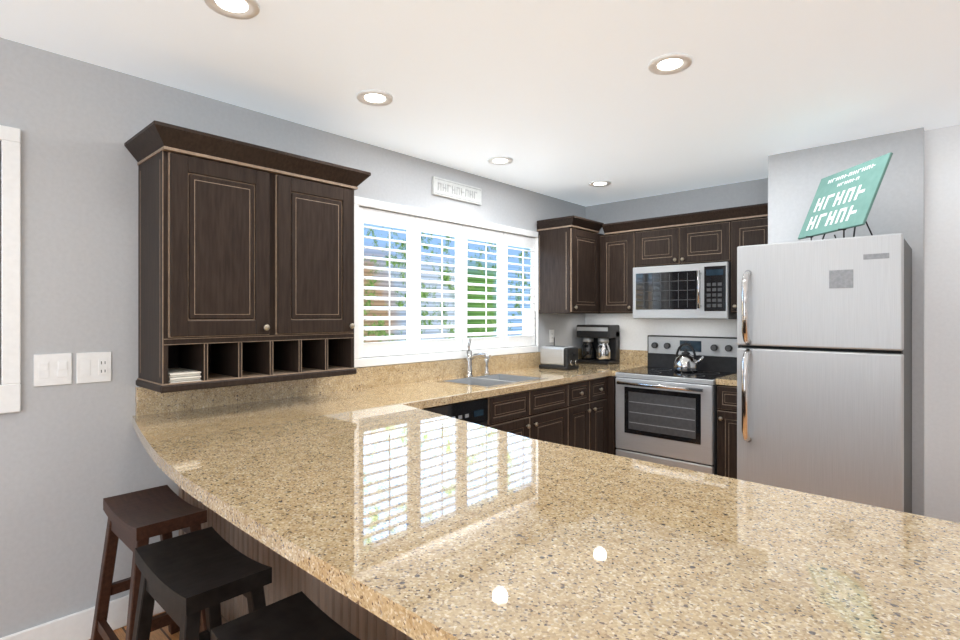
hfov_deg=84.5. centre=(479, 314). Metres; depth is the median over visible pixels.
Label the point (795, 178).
wall
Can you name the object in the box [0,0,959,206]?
ceiling
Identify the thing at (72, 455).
wall
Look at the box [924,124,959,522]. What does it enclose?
wall
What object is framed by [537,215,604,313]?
upper cabinet
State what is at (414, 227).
window shutters
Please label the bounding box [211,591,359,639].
stool
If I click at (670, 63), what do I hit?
recessed light
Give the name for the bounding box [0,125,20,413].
window
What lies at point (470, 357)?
faucet
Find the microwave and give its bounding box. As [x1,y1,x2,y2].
[633,262,736,318]
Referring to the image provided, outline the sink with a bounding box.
[437,373,546,387]
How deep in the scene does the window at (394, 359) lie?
3.58 m
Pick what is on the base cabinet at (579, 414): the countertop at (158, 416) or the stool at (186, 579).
the countertop at (158, 416)
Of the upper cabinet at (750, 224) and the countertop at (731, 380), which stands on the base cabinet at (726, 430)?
the countertop at (731, 380)
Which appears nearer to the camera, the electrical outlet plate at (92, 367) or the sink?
the electrical outlet plate at (92, 367)
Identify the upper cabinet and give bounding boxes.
[124,120,370,392]
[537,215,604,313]
[605,220,636,313]
[637,207,732,266]
[731,203,767,312]
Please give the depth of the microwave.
4.14 m
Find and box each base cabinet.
[179,487,413,639]
[486,376,615,454]
[717,385,736,478]
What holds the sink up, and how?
in the countertop at (158, 416)
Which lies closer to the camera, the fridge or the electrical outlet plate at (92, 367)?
the electrical outlet plate at (92, 367)
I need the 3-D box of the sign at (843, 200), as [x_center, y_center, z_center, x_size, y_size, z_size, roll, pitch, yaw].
[1.959,-0.595,2.867,0.465,0.419,0.478,0,0,42]
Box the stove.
[615,335,741,474]
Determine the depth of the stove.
3.99 m
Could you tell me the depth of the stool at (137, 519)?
2.01 m
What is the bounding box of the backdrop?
[364,223,530,342]
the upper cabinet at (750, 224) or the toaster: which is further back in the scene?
the toaster
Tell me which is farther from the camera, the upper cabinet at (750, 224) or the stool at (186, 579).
the upper cabinet at (750, 224)
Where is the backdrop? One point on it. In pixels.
(397, 265)
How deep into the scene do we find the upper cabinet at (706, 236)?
4.17 m
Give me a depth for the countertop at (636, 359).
4.78 m
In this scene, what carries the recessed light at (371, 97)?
in the ceiling
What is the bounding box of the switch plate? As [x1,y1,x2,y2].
[34,353,71,386]
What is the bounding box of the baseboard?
[0,595,163,639]
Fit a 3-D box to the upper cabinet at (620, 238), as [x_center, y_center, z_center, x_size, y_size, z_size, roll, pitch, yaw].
[1.275,-0.395,4.696,0.354,0.762,0.410,0,0,42]
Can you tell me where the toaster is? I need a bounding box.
[539,337,578,369]
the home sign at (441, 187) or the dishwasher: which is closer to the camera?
the dishwasher
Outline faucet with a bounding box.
[465,338,490,376]
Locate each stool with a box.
[91,485,206,639]
[132,527,271,639]
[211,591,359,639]
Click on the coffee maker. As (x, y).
(601, 344)
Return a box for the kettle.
[673,343,703,371]
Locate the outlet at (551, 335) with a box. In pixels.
[550,330,553,341]
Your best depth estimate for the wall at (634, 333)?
4.62 m
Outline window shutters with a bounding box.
[359,206,534,357]
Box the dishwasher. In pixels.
[422,398,487,426]
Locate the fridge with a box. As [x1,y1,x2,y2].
[737,233,911,513]
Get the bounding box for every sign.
[432,176,481,204]
[798,152,892,239]
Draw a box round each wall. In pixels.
[0,37,584,637]
[585,178,767,350]
[768,127,923,515]
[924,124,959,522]
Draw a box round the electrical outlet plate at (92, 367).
[76,352,110,383]
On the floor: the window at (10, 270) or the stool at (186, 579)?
the stool at (186, 579)
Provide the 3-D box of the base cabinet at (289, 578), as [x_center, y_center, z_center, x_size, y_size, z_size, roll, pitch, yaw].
[-0.009,0.928,1.623,3.246,0.876,0.619,0,0,42]
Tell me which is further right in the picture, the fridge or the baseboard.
the fridge
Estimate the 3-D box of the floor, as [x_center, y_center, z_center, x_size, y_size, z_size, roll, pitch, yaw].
[0.650,1.417,0.417,6.150,0.100,7.891,0,0,42]
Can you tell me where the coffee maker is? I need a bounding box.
[577,324,619,364]
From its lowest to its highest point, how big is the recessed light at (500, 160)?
0.012 m
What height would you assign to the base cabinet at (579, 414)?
0.876 m
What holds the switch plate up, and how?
attached to the wall at (72, 455)
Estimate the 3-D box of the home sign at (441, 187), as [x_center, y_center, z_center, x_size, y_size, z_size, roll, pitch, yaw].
[-0.160,-0.901,3.858,0.020,0.125,0.497,0,0,42]
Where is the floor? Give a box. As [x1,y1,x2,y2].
[89,611,179,639]
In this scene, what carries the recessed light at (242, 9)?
in the ceiling
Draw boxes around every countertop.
[132,348,631,439]
[140,400,959,639]
[612,350,647,375]
[716,373,736,385]
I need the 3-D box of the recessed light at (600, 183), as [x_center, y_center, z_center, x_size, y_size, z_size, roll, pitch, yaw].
[0.968,-1.058,4.265,0.176,0.012,0.176,0,0,42]
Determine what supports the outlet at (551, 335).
attached to the wall at (72, 455)
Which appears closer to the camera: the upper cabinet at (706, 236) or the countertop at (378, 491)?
the countertop at (378, 491)
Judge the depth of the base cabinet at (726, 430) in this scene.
3.67 m
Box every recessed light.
[204,0,259,19]
[357,89,392,105]
[487,156,512,164]
[589,180,610,186]
[648,53,691,74]
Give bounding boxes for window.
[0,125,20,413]
[354,196,537,367]
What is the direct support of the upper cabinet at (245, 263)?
attached to the wall at (72, 455)
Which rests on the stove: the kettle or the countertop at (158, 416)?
the kettle

